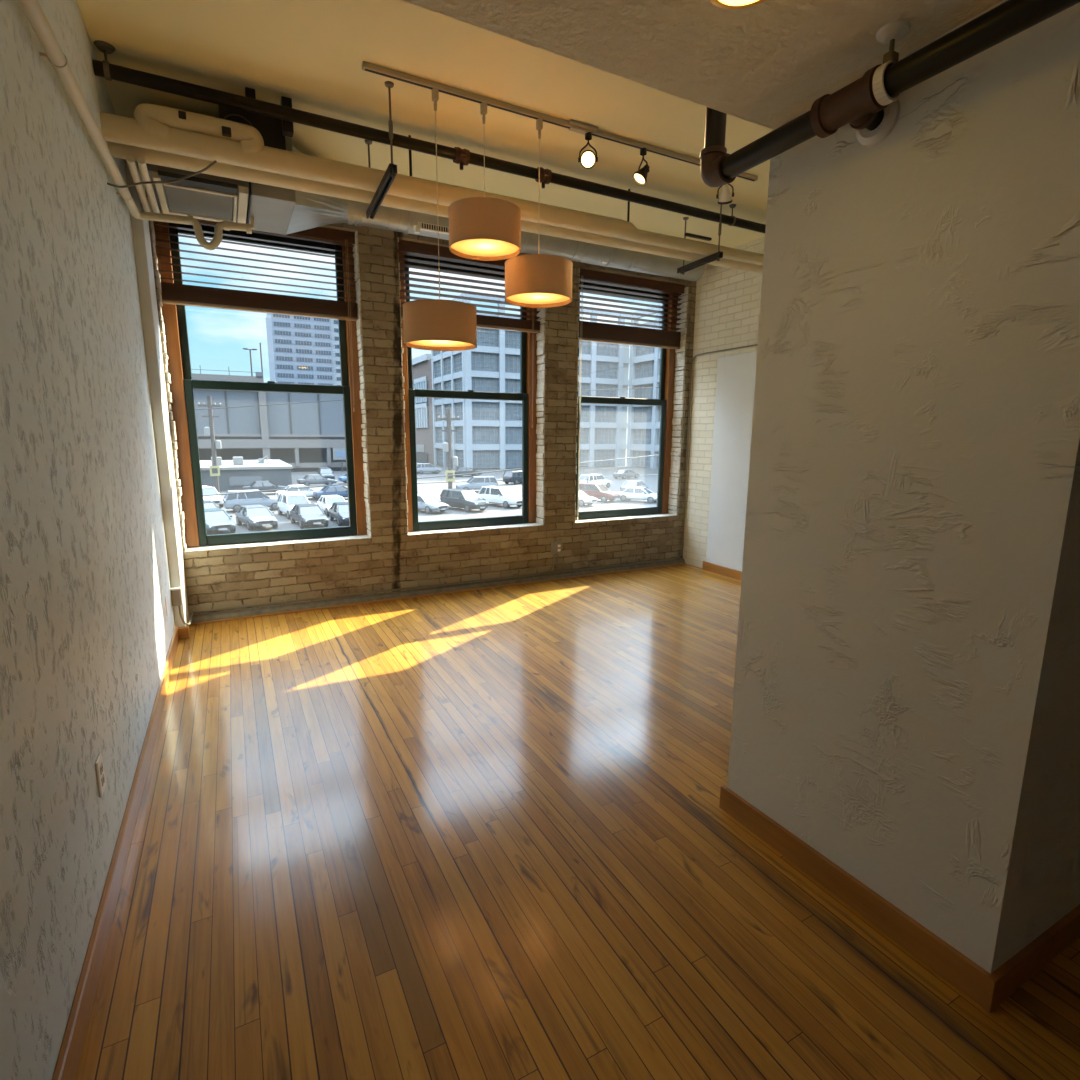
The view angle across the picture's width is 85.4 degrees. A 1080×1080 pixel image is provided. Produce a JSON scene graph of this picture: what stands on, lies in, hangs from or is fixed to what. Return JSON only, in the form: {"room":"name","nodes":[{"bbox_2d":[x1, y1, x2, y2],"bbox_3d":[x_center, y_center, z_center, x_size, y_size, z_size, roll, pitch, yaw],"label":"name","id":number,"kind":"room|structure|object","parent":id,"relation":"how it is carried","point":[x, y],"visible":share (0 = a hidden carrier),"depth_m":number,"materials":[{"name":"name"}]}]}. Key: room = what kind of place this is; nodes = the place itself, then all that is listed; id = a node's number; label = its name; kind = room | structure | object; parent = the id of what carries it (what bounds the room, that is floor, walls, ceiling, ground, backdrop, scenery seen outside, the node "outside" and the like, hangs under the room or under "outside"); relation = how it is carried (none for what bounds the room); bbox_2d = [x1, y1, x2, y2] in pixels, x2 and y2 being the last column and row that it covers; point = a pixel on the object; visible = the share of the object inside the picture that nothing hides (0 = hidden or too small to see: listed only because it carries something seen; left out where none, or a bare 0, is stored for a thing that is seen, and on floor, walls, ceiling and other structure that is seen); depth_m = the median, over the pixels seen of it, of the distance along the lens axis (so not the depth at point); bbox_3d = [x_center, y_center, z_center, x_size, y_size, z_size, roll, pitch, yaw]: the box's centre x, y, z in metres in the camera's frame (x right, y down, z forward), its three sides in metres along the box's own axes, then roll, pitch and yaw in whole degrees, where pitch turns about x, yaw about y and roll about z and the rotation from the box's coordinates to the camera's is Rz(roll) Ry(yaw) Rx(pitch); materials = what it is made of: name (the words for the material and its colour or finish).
{"room":"empty loft apartment","nodes":[
{"label":"empty loft apartment","id":0,"kind":"room"},
{"bbox_2d":[0,0,174,1079],"bbox_3d":[-1.254,-0.451,1.200,0.150,3.650,8.000,-5,11,-27],"label":"wall","id":1,"kind":"structure","parent":0,"point":[86,630],"depth_m":1.74,"materials":[{"name":"grey paint"}]},
{"bbox_2d":[95,753,105,796],"bbox_3d":[-1.414,0.756,1.886,0.011,0.120,0.074,-5,11,-27],"label":"wall outlet","id":2,"kind":"object","parent":1,"relation":"attached to","point":[99,768],"visible":1,"depth_m":1.87,"materials":[{"name":"white plastic"}]},
{"bbox_2d":[52,626,178,1079],"bbox_3d":[-1.024,1.246,1.222,0.018,0.105,7.085,-5,11,-27],"label":"baseboard","id":3,"kind":"structure","parent":1,"relation":"attached to","point":[67,1064],"depth_m":1.77,"materials":[{"name":"brown wood"}]},
{"bbox_2d":[18,0,254,249],"bbox_3d":[-1.540,-1.763,2.484,0.723,0.324,3.198,-5,11,-27],"label":"pipe","id":4,"kind":"object","parent":1,"relation":"attached to","point":[32,9],"visible":1,"depth_m":2.41,"materials":[{"name":"metal"}]},
{"bbox_2d":[124,159,189,627],"bbox_3d":[-2.735,-0.973,4.207,0.068,3.400,0.410,-5,11,-27],"label":"pipe","id":5,"kind":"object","parent":1,"relation":"attached to","point":[142,251],"depth_m":4.08,"materials":[{"name":"metal"}]},
{"bbox_2d":[107,160,216,187],"bbox_3d":[-2.039,-1.983,3.172,0.521,0.242,0.092,-6,12,-33],"label":"loose cable","id":6,"kind":"object","parent":1,"relation":"hanging from","point":[215,161],"visible":1,"depth_m":3.20,"materials":[{"name":"rubber"}]},
{"bbox_2d":[170,587,192,624],"bbox_3d":[-2.676,0.467,4.435,0.087,0.309,0.431,-2,10,-14],"label":"junction box","id":7,"kind":"object","parent":1,"relation":"attached to","point":[176,597],"visible":1,"depth_m":4.23,"materials":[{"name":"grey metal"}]},
{"bbox_2d":[178,627,189,639],"bbox_3d":[-2.629,0.689,4.320,0.068,0.090,0.018,-5,11,-27],"label":"baseboard","id":8,"kind":"structure","parent":1,"relation":"attached to","point":[183,632],"depth_m":4.31,"materials":[{"name":"brown wood"}]},
{"bbox_2d":[145,188,696,617],"bbox_3d":[-0.662,-1.184,5.743,5.180,3.500,0.405,-5,11,-27],"label":"brick wall","id":9,"kind":"structure","parent":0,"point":[392,558],"depth_m":5.36,"materials":[{"name":"brick"}]},
{"bbox_2d":[155,219,357,411],"bbox_3d":[-2.188,-1.788,4.693,1.421,1.459,0.093,-5,11,-27],"label":"blind","id":10,"kind":"object","parent":9,"relation":"attached to","point":[172,293],"visible":0.86,"depth_m":4.66,"materials":[{"name":"brown wood"}]},
{"bbox_2d":[148,197,371,551],"bbox_3d":[-2.214,-1.247,4.833,1.455,2.574,0.287,-5,11,-27],"label":"window","id":11,"kind":"structure","parent":9,"relation":"attached to","point":[180,387],"depth_m":4.81,"materials":[{"name":"brown wood"}]},
{"bbox_2d":[398,240,539,427],"bbox_3d":[-0.623,-1.864,5.515,1.403,1.579,0.093,-5,11,-27],"label":"blind","id":12,"kind":"object","parent":9,"relation":"attached to","point":[404,247],"visible":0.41,"depth_m":5.40,"materials":[{"name":"brown wood"}]},
{"bbox_2d":[397,237,544,534],"bbox_3d":[-0.648,-1.383,5.645,1.437,2.574,0.286,-5,11,-27],"label":"window","id":13,"kind":"structure","parent":9,"relation":"attached to","point":[531,451],"depth_m":5.84,"materials":[{"name":"brown wood"}]},
{"bbox_2d":[193,344,757,612],"bbox_3d":[0.234,-0.479,4.226,5.076,2.350,3.295,-5,11,-27],"label":"conduit","id":14,"kind":"object","parent":9,"relation":"attached to","point":[319,598],"visible":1,"depth_m":5.93,"materials":[{"name":"metal"}]},
{"bbox_2d":[538,541,571,574],"bbox_3d":[0.159,0.187,6.165,0.411,0.339,0.059,-5,11,-27],"label":"wall outlet","id":15,"kind":"object","parent":9,"relation":"attached to","point":[556,547],"visible":1,"depth_m":6.14,"materials":[{"name":"grey metal"}]},
{"bbox_2d":[577,268,684,520],"bbox_3d":[0.966,-1.519,6.426,1.388,2.559,0.093,-5,11,-27],"label":"blind","id":16,"kind":"object","parent":9,"relation":"attached to","point":[588,331],"visible":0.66,"depth_m":6.23,"materials":[{"name":"brown wood"}]},
{"bbox_2d":[575,267,687,522],"bbox_3d":[0.943,-1.520,6.469,1.422,2.574,0.288,-5,11,-27],"label":"window","id":17,"kind":"structure","parent":9,"relation":"attached to","point":[669,416],"depth_m":6.73,"materials":[{"name":"brown wood"}]},
{"bbox_2d":[76,0,771,247],"bbox_3d":[0.264,-2.668,3.708,5.380,0.150,4.340,-5,11,-27],"label":"ceiling","id":18,"kind":"structure","parent":0,"point":[311,53],"depth_m":3.32,"materials":[{"name":"beige paint"}]},
{"bbox_2d":[218,87,293,149],"bbox_3d":[-1.666,-2.407,3.437,0.378,0.293,0.300,-5,11,-27],"label":"bracket","id":19,"kind":"object","parent":18,"relation":"attached to","point":[273,131],"visible":0.38,"depth_m":3.40,"materials":[{"name":"metal"}]},
{"bbox_2d":[364,81,396,219],"bbox_3d":[-0.988,-2.341,3.593,0.052,0.470,0.803,-4,11,-25],"label":"pipe trapeze","id":20,"kind":"object","parent":18,"relation":"hanging from","point":[390,174],"visible":0.97,"depth_m":3.45,"materials":[{"name":"metal"}]},
{"bbox_2d":[408,135,411,175],"bbox_3d":[-0.843,-2.474,3.807,0.017,0.280,0.018,-5,11,-27],"label":"stud","id":21,"kind":"object","parent":18,"relation":"hanging from","point":[410,151],"visible":0.6,"depth_m":3.80,"materials":[{"name":"metal"}]},
{"bbox_2d":[92,40,765,232],"bbox_3d":[0.068,-2.565,4.104,5.180,0.195,0.124,-5,11,-27],"label":"pipe","id":22,"kind":"object","parent":18,"relation":"hanging from","point":[109,71],"visible":0.98,"depth_m":3.54,"materials":[{"name":"black metal"}]},
{"bbox_2d":[246,137,705,280],"bbox_3d":[-0.240,-2.602,5.111,4.342,0.426,0.767,-7,13,-36],"label":"duct","id":23,"kind":"object","parent":18,"relation":"hanging from","point":[278,210],"visible":0.47,"depth_m":4.59,"materials":[{"name":"metal"}]},
{"bbox_2d":[137,157,162,213],"bbox_3d":[-2.375,-2.136,3.593,0.058,0.096,0.952,-5,11,-27],"label":"pipe","id":24,"kind":"object","parent":23,"relation":"attached to","point":[141,161],"visible":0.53,"depth_m":3.42,"materials":[{"name":"metal"}]},
{"bbox_2d":[126,155,152,211],"bbox_3d":[-2.432,-2.145,3.571,0.038,0.122,0.969,-5,11,-27],"label":"pipe","id":25,"kind":"object","parent":24,"relation":"attached to","point":[130,159],"visible":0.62,"depth_m":3.37,"materials":[{"name":"metal"}]},
{"bbox_2d":[146,163,248,222],"bbox_3d":[-2.182,-2.335,3.748,0.535,0.350,0.700,-5,11,-27],"label":"air vent","id":26,"kind":"object","parent":23,"relation":"attached to","point":[202,196],"visible":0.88,"depth_m":3.66,"materials":[{"name":"grey"}]},
{"bbox_2d":[417,222,448,234],"bbox_3d":[-0.818,-2.504,4.713,0.340,0.050,0.034,-5,11,-27],"label":"air register","id":27,"kind":"object","parent":23,"relation":"attached to","point":[426,226],"depth_m":4.68,"materials":[{"name":"metal"}]},
{"bbox_2d":[362,61,757,181],"bbox_3d":[0.347,-2.571,3.688,2.858,0.034,0.067,-5,11,-27],"label":"track","id":28,"kind":"object","parent":18,"relation":"attached to","point":[572,125],"visible":1,"depth_m":3.48,"materials":[{"name":"metal"}]},
{"bbox_2d":[402,88,476,350],"bbox_3d":[-0.583,-1.815,3.342,0.427,1.354,0.427,-5,11,-27],"label":"pendant lamp","id":29,"kind":"object","parent":28,"relation":"hanging from","point":[439,324],"visible":1,"depth_m":3.27,"materials":[{"name":"beige fabric"}]},
{"bbox_2d":[408,340,472,346],"bbox_3d":[-0.587,-1.172,3.458,0.408,0.004,0.408,-5,11,-27],"label":"diffuser","id":30,"kind":"object","parent":29,"relation":"attached to","point":[411,343],"depth_m":3.52,"materials":[{"name":"plastic"}]},
{"bbox_2d":[448,102,520,260],"bbox_3d":[-0.325,-2.116,3.425,0.427,0.786,0.427,-5,11,-27],"label":"pendant lamp","id":31,"kind":"object","parent":28,"relation":"hanging from","point":[484,228],"visible":1,"depth_m":3.33,"materials":[{"name":"beige fabric"}]},
{"bbox_2d":[451,239,518,256],"bbox_3d":[-0.327,-1.753,3.490,0.408,0.004,0.408,-5,11,-27],"label":"diffuser","id":32,"kind":"object","parent":31,"relation":"attached to","point":[459,247],"depth_m":3.52,"materials":[{"name":"plastic"}]},
{"bbox_2d":[505,118,572,307],"bbox_3d":[-0.006,-2.022,3.612,0.427,1.033,0.427,-5,11,-27],"label":"pendant lamp","id":33,"kind":"object","parent":28,"relation":"hanging from","point":[538,280],"visible":1,"depth_m":3.52,"materials":[{"name":"beige fabric"}]},
{"bbox_2d":[508,293,569,303],"bbox_3d":[-0.009,-1.538,3.699,0.408,0.004,0.408,-5,11,-27],"label":"diffuser","id":34,"kind":"object","parent":33,"relation":"attached to","point":[513,298],"depth_m":3.74,"materials":[{"name":"plastic"}]},
{"bbox_2d":[578,132,597,168],"bbox_3d":[0.303,-2.453,3.696,0.126,0.217,0.124,-5,11,-27],"label":"track spotlight","id":35,"kind":"object","parent":28,"relation":"attached to","point":[588,158],"visible":1,"depth_m":3.68,"materials":[{"name":"glass"}]},
{"bbox_2d":[633,148,649,185],"bbox_3d":[0.678,-2.484,3.889,0.122,0.219,0.111,8,12,35],"label":"track spotlight","id":36,"kind":"object","parent":28,"relation":"attached to","point":[640,176],"visible":1,"depth_m":3.88,"materials":[{"name":"black metal"}]},
{"bbox_2d":[716,184,733,204],"bbox_3d":[1.347,-2.544,4.246,0.118,0.219,0.118,-5,11,-27],"label":"track spotlight","id":37,"kind":"object","parent":28,"relation":"attached to","point":[725,198],"visible":0.77,"depth_m":4.23,"materials":[{"name":"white metal"}]},
{"bbox_2d":[627,189,629,221],"bbox_3d":[0.697,-2.608,4.605,0.017,0.280,0.018,-5,11,-27],"label":"rod","id":38,"kind":"object","parent":18,"relation":"hanging from","point":[628,209],"visible":0.6,"depth_m":4.60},
{"bbox_2d":[677,199,722,274],"bbox_3d":[1.279,-2.573,4.971,0.301,0.470,0.555,-5,11,-27],"label":"pipe trapeze","id":39,"kind":"object","parent":18,"relation":"hanging from","point":[716,256],"visible":0.83,"depth_m":4.91,"materials":[{"name":"metal"}]},
{"bbox_2d":[100,103,763,264],"bbox_3d":[0.038,-2.374,4.194,5.180,0.200,0.166,-5,11,-27],"label":"pipe","id":40,"kind":"object","parent":39,"relation":"on","point":[154,127],"visible":0.94,"depth_m":3.43,"materials":[{"name":"metal"}]},
{"bbox_2d":[107,141,762,273],"bbox_3d":[-0.057,-2.370,4.378,5.180,0.142,0.122,-5,11,-27],"label":"pipe","id":41,"kind":"object","parent":39,"relation":"on","point":[118,150],"visible":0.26,"depth_m":3.75,"materials":[{"name":"metal"}]},
{"bbox_2d":[75,564,1079,1079],"bbox_3d":[1.188,1.134,2.561,5.380,0.120,7.595,-5,11,-27],"label":"floor","id":42,"kind":"structure","parent":0,"point":[483,834],"depth_m":1.98,"materials":[{"name":"brown wood"}]},
{"bbox_2d":[190,558,684,624],"bbox_3d":[-0.535,0.444,5.846,5.110,0.060,0.050,-5,11,-27],"label":"baseboard","id":43,"kind":"structure","parent":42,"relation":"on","point":[397,594],"depth_m":5.47,"materials":[{"name":"wood"}]},
{"bbox_2d":[402,0,1003,129],"bbox_3d":[2.076,-1.611,0.390,5.380,1.040,3.860,-5,11,-27],"label":"ceiling","id":44,"kind":"structure","parent":0,"point":[766,64],"depth_m":1.50,"materials":[{"name":"paint"}]},
{"bbox_2d":[709,0,765,9],"bbox_3d":[0.462,-1.249,1.315,0.180,0.019,0.180,-5,11,-27],"label":"recessed light","id":45,"kind":"object","parent":44,"relation":"in","point":[724,4],"visible":1,"depth_m":1.38,"materials":[{"name":"gold metal"}]},
{"bbox_2d":[872,20,910,105],"bbox_3d":[0.891,-1.204,1.491,0.090,0.163,0.076,-5,11,-27],"label":"hanger","id":46,"kind":"object","parent":44,"relation":"hanging from","point":[892,32],"visible":0.83,"depth_m":1.48,"materials":[{"name":"metal"}]},
{"bbox_2d":[700,0,1079,186],"bbox_3d":[1.534,-1.423,0.299,0.178,1.084,3.945,-5,11,-27],"label":"drain pipe","id":47,"kind":"object","parent":46,"relation":"hanging from","point":[855,104],"visible":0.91,"depth_m":1.56,"materials":[{"name":"metal"}]},
{"bbox_2d":[683,236,764,567],"bbox_3d":[3.464,-0.859,3.646,0.150,3.650,8.000,-5,11,-27],"label":"wall","id":48,"kind":"structure","parent":0,"point":[727,304],"depth_m":6.43,"materials":[{"name":"brick"}]},
{"bbox_2d":[702,561,741,579],"bbox_3d":[2.646,0.553,5.235,0.020,0.100,3.360,-5,11,-27],"label":"baseboard","id":49,"kind":"structure","parent":48,"relation":"attached to","point":[715,568],"depth_m":6.42,"materials":[{"name":"brown wood"}]},
{"bbox_2d":[706,351,756,570],"bbox_3d":[2.678,-0.583,5.025,0.018,2.260,3.325,-5,11,-27],"label":"panel","id":50,"kind":"object","parent":48,"relation":"attached to","point":[735,385],"visible":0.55,"depth_m":6.22,"materials":[{"name":"white paint"}]},
{"bbox_2d":[727,0,1079,973],"bbox_3d":[2.334,-0.177,2.464,3.040,2.510,0.944,-5,11,-27],"label":"wall","id":51,"kind":"structure","parent":0,"point":[906,697],"depth_m":1.61,"materials":[{"name":"white paint"}]},
{"bbox_2d":[719,785,1079,1012],"bbox_3d":[2.318,1.012,2.672,3.058,0.095,0.980,-5,11,-27],"label":"baseboard","id":52,"kind":"structure","parent":51,"relation":"attached to","point":[988,990],"depth_m":1.74,"materials":[{"name":"brown wood"}]},
{"label":"outside","id":53,"kind":"structure","parent":0,"visible":0},
{"bbox_2d":[195,387,658,409],"bbox_3d":[-5.313,-10.009,41.269,90.004,6.952,0.060,-5,11,-27],"label":"power line","id":54,"kind":"object","parent":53,"point":[650,387],"visible":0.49,"depth_m":36.33,"materials":[{"name":"metal"}]},
{"bbox_2d":[203,455,658,496],"bbox_3d":[-1.160,-1.678,12.854,34.001,2.064,0.024,-5,11,-27],"label":"overhead cable","id":55,"kind":"object","parent":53,"point":[650,455],"visible":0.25,"depth_m":12.20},
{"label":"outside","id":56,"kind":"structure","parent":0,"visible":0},
{"bbox_2d":[208,449,657,534],"bbox_3d":[-56.259,-31.572,212.223,420.000,0.300,408.000,-5,11,-27],"label":"ground","id":57,"kind":"structure","parent":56,"point":[435,489],"depth_m":58.90,"materials":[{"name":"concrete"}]},
{"bbox_2d":[198,396,221,492],"bbox_3d":[-35.433,-10.260,63.481,2.200,10.400,0.650,-5,11,-27],"label":"utility pole","id":58,"kind":"object","parent":57,"relation":"on","point":[209,431],"visible":0.96,"depth_m":63.36,"materials":[{"name":"wood"}]},
{"bbox_2d":[204,500,220,508],"bbox_3d":[-25.195,-2.144,43.893,2.049,1.448,4.630,-8,13,-39],"label":"car","id":59,"kind":"object","parent":57,"relation":"on","point":[207,503],"visible":0.1,"depth_m":43.63,"materials":[{"name":"paint"}]},
{"bbox_2d":[202,485,223,506],"bbox_3d":[-30.114,-3.892,52.659,2.103,1.740,4.780,-10,14,-44],"label":"car","id":60,"kind":"object","parent":57,"relation":"on","point":[207,490],"visible":0.4,"depth_m":51.91,"materials":[{"name":"white paint"}]},
{"bbox_2d":[204,508,235,534],"bbox_3d":[-21.970,-1.309,39.338,2.049,1.448,4.630,-9,14,-41],"label":"car","id":61,"kind":"object","parent":57,"relation":"on","point":[216,519],"visible":0.62,"depth_m":38.38,"materials":[{"name":"white paint"}]},
{"bbox_2d":[215,524,229,528],"bbox_3d":[-20.453,-0.861,37.709,0.900,0.200,0.080,-9,14,-41],"label":"grille","id":62,"kind":"object","parent":61,"relation":"attached to","point":[218,526],"depth_m":37.70,"materials":[{"name":"metal"}]},
{"bbox_2d":[200,455,292,490],"bbox_3d":[-46.938,-8.527,72.126,28.800,3.800,20.400,-5,11,-27],"label":"shop","id":63,"kind":"structure","parent":57,"relation":"on","point":[236,473],"depth_m":68.39,"materials":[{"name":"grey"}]},
{"bbox_2d":[223,489,277,511],"bbox_3d":[-24.425,-3.412,50.177,4.780,1.740,2.103,-6,12,-31],"label":"car","id":64,"kind":"object","parent":57,"relation":"on","point":[231,501],"visible":0.77,"depth_m":49.22,"materials":[{"name":"silver paint"}]},
{"bbox_2d":[235,504,277,529],"bbox_3d":[-20.043,-1.654,41.337,2.049,1.448,4.630,-8,13,-40],"label":"car","id":65,"kind":"object","parent":57,"relation":"on","point":[251,515],"visible":1,"depth_m":40.50,"materials":[{"name":"grey paint"}]},
{"bbox_2d":[259,520,272,523],"bbox_3d":[-18.578,-1.200,39.664,0.900,0.200,0.080,-8,13,-40],"label":"grille","id":66,"kind":"object","parent":65,"relation":"attached to","point":[260,521],"depth_m":39.66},
{"bbox_2d":[243,480,286,491],"bbox_3d":[-29.756,-5.712,63.674,4.630,1.448,2.049,-5,11,-27],"label":"car","id":67,"kind":"object","parent":57,"relation":"on","point":[260,485],"visible":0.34,"depth_m":62.89,"materials":[{"name":"paint"}]},
{"bbox_2d":[191,367,346,471],"bbox_3d":[-72.950,-20.430,100.270,86.000,17.000,31.000,-5,11,-27],"label":"parking garage","id":68,"kind":"structure","parent":57,"relation":"on","point":[304,436],"depth_m":98.67,"materials":[{"name":"beige concrete"}]},
{"bbox_2d":[243,348,256,375],"bbox_3d":[-48.134,-29.466,97.525,2.100,4.660,0.400,-5,11,-27],"label":"lamp post","id":69,"kind":"object","parent":68,"relation":"on","point":[243,348],"visible":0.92,"depth_m":97.33,"materials":[{"name":"metal"}]},
{"bbox_2d":[259,343,263,381],"bbox_3d":[-46.720,-29.263,98.318,0.220,7.400,0.220,-5,11,-27],"label":"mast","id":70,"kind":"object","parent":68,"relation":"on","point":[259,343],"visible":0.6,"depth_m":98.04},
{"bbox_2d":[276,492,310,518],"bbox_3d":[-19.527,-2.758,46.694,2.103,1.740,4.780,-7,13,-36],"label":"car","id":71,"kind":"object","parent":57,"relation":"on","point":[286,502],"visible":0.56,"depth_m":46.22,"materials":[{"name":"white paint"}]},
{"bbox_2d":[275,485,319,499],"bbox_3d":[-23.929,-4.784,58.689,4.630,1.448,2.049,-6,12,-30],"label":"car","id":72,"kind":"object","parent":57,"relation":"on","point":[308,492],"visible":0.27,"depth_m":58.06,"materials":[{"name":"white paint"}]},
{"bbox_2d":[266,313,340,385],"bbox_3d":[-96.587,-67.301,251.802,33.600,55.600,30.200,-5,11,-27],"label":"office tower","id":73,"kind":"structure","parent":57,"relation":"on","point":[301,350],"depth_m":234.79,"materials":[{"name":"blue concrete"}]},
{"bbox_2d":[290,503,327,527],"bbox_3d":[-16.709,-1.804,42.287,2.049,1.448,4.630,-7,12,-34],"label":"car","id":74,"kind":"object","parent":57,"relation":"on","point":[305,514],"visible":1,"depth_m":41.41,"materials":[{"name":"paint"}]},
{"bbox_2d":[310,519,323,522],"bbox_3d":[-15.423,-1.326,40.478,0.900,0.200,0.080,-7,12,-34],"label":"grille","id":75,"kind":"object","parent":74,"relation":"attached to","point":[311,520],"depth_m":40.43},
{"bbox_2d":[297,474,336,485],"bbox_3d":[-28.227,-7.576,74.142,4.630,1.448,2.049,-6,12,-30],"label":"car","id":76,"kind":"object","parent":57,"relation":"on","point":[309,479],"visible":0.94,"depth_m":73.38,"materials":[{"name":"grey paint"}]},
{"bbox_2d":[317,467,334,479],"bbox_3d":[-30.429,-9.337,83.076,2.103,1.740,4.780,-5,11,-27],"label":"car","id":77,"kind":"object","parent":57,"relation":"on","point":[326,472],"visible":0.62,"depth_m":82.14,"materials":[{"name":"paint"}]},
{"bbox_2d":[313,485,347,497],"bbox_3d":[-20.170,-4.751,58.635,4.630,1.448,2.049,-5,12,-29],"label":"car","id":78,"kind":"object","parent":57,"relation":"on","point":[340,490],"visible":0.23,"depth_m":57.72,"materials":[{"name":"blue paint"}]},
{"bbox_2d":[317,495,347,515],"bbox_3d":[-17.103,-2.904,48.421,2.049,1.448,4.630,-6,12,-33],"label":"car","id":79,"kind":"object","parent":57,"relation":"on","point":[325,502],"visible":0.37,"depth_m":47.88,"materials":[{"name":"white paint"}]},
{"bbox_2d":[329,502,348,525],"bbox_3d":[-14.410,-2.022,43.590,2.049,1.448,4.630,-6,12,-30],"label":"car","id":80,"kind":"object","parent":57,"relation":"on","point":[339,511],"visible":0.49,"depth_m":42.74,"materials":[{"name":"paint"}]},
{"bbox_2d":[333,448,345,471],"bbox_3d":[-34.522,-13.942,101.971,2.800,4.100,0.250,-5,11,-27],"label":"sign","id":81,"kind":"object","parent":57,"relation":"on","point":[338,453],"visible":0.83,"depth_m":101.58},
{"bbox_2d":[338,473,346,482],"bbox_3d":[-24.656,-8.402,78.884,4.630,1.448,2.049,-6,12,-30],"label":"car","id":82,"kind":"object","parent":57,"relation":"on","point":[341,478],"visible":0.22,"depth_m":77.33,"materials":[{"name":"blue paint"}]},
{"bbox_2d":[412,354,433,464],"bbox_3d":[-25.589,-32.799,152.308,21.500,23.600,50.500,-5,11,-27],"label":"warehouse","id":83,"kind":"structure","parent":57,"relation":"on","point":[421,365],"depth_m":131.13,"materials":[{"name":"white paint"}]},
{"bbox_2d":[417,463,441,473],"bbox_3d":[-18.975,-12.022,98.484,4.780,1.740,2.103,-6,12,-33],"label":"car","id":84,"kind":"object","parent":57,"relation":"on","point":[421,467],"visible":0.73,"depth_m":97.66,"materials":[{"name":"silver paint"}]},
{"bbox_2d":[345,492,521,507],"bbox_3d":[-6.930,-4.029,59.006,23.500,0.060,9.500,-5,11,-27],"label":"sidewalk","id":85,"kind":"structure","parent":57,"relation":"on","point":[518,494],"depth_m":60.43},
{"bbox_2d":[418,493,448,513],"bbox_3d":[-9.884,-3.131,49.941,4.630,1.448,2.049,8,13,36],"label":"car","id":86,"kind":"object","parent":57,"relation":"on","point":[429,503],"visible":0.65,"depth_m":48.94,"materials":[{"name":"silver paint"}]},
{"bbox_2d":[438,409,459,488],"bbox_3d":[-8.933,-8.422,58.106,2.200,9.000,0.650,-5,11,-27],"label":"utility pole","id":87,"kind":"object","parent":57,"relation":"on","point":[447,446],"visible":0.98,"depth_m":57.95,"materials":[{"name":"wood"}]},
{"bbox_2d":[440,488,488,511],"bbox_3d":[-6.646,-3.494,51.258,4.780,1.740,2.103,9,14,41],"label":"car","id":88,"kind":"object","parent":57,"relation":"on","point":[466,499],"visible":0.87,"depth_m":50.58,"materials":[{"name":"paint"}]},
{"bbox_2d":[455,467,481,476],"bbox_3d":[-11.514,-10.733,92.369,4.630,1.448,2.049,-6,12,-30],"label":"car","id":89,"kind":"object","parent":57,"relation":"on","point":[461,470],"visible":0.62,"depth_m":91.65,"materials":[{"name":"paint"}]},
{"bbox_2d":[456,476,497,489],"bbox_3d":[-7.327,-6.484,67.938,4.780,1.740,2.103,-3,11,-17],"label":"car","id":90,"kind":"object","parent":57,"relation":"on","point":[475,482],"visible":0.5,"depth_m":67.24,"materials":[{"name":"silver paint"}]},
{"bbox_2d":[307,474,657,486],"bbox_3d":[-23.022,-7.184,75.902,150.000,0.120,1.300,-5,11,-27],"label":"kerb","id":91,"kind":"object","parent":57,"relation":"on","point":[654,474],"depth_m":80.96,"materials":[{"name":"concrete"}]},
{"bbox_2d":[478,486,521,508],"bbox_3d":[-3.529,-3.983,54.098,4.780,1.740,2.103,9,14,41],"label":"car","id":92,"kind":"object","parent":57,"relation":"on","point":[505,496],"visible":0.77,"depth_m":53.46,"materials":[{"name":"white paint"}]},
{"bbox_2d":[503,470,521,484],"bbox_3d":[-2.890,-8.540,79.582,2.103,1.740,4.780,9,13,39],"label":"van","id":93,"kind":"object","parent":57,"relation":"on","point":[508,476],"visible":0.68,"depth_m":77.96,"materials":[{"name":"paint"}]},
{"bbox_2d":[431,293,631,469],"bbox_3d":[-1.890,-31.537,123.801,36.900,31.450,19.900,-5,11,-27],"label":"building","id":94,"kind":"structure","parent":57,"relation":"on","point":[488,435],"depth_m":113.54,"materials":[{"name":"white paint"}]},
{"bbox_2d":[579,489,597,506],"bbox_3d":[3.151,-4.059,55.586,4.630,1.448,2.049,7,12,33],"label":"car","id":95,"kind":"object","parent":57,"relation":"on","point":[584,499],"visible":0.41,"depth_m":54.24,"materials":[{"name":"white paint"}]},
{"bbox_2d":[579,474,611,487],"bbox_3d":[6.986,-7.404,73.580,4.780,1.740,2.103,-10,14,-44],"label":"car","id":96,"kind":"object","parent":57,"relation":"on","point":[586,478],"visible":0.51,"depth_m":72.52,"materials":[{"name":"white paint"}]},
{"bbox_2d":[579,482,619,502],"bbox_3d":[5.586,-4.812,59.046,4.780,1.740,2.103,7,12,33],"label":"car","id":97,"kind":"object","parent":57,"relation":"on","point":[597,490],"visible":0.65,"depth_m":58.21,"materials":[{"name":"red paint"}]},
{"bbox_2d":[613,469,639,478],"bbox_3d":[13.354,-10.199,90.250,4.630,1.448,2.049,-8,13,-39],"label":"car","id":98,"kind":"object","parent":57,"relation":"on","point":[623,473],"visible":1,"depth_m":89.36,"materials":[{"name":"grey paint"}]},
{"bbox_2d":[620,480,648,490],"bbox_3d":[10.914,-6.108,67.306,2.049,1.448,4.630,7,12,33],"label":"car","id":99,"kind":"object","parent":57,"relation":"on","point":[634,483],"visible":0.44,"depth_m":66.26,"materials":[{"name":"silver paint"}]},
{"bbox_2d":[617,486,656,503],"bbox_3d":[9.982,-4.531,58.461,4.630,1.448,2.049,6,11,27],"label":"car","id":100,"kind":"object","parent":57,"relation":"on","point":[638,493],"visible":0.82,"depth_m":57.88,"materials":[{"name":"white paint"}]},
{"bbox_2d":[626,304,661,468],"bbox_3d":[37.425,-28.780,109.764,20.600,31.450,41.500,-5,11,-27],"label":"building","id":101,"kind":"structure","parent":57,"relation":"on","point":[643,431],"depth_m":119.89,"materials":[{"name":"concrete"}]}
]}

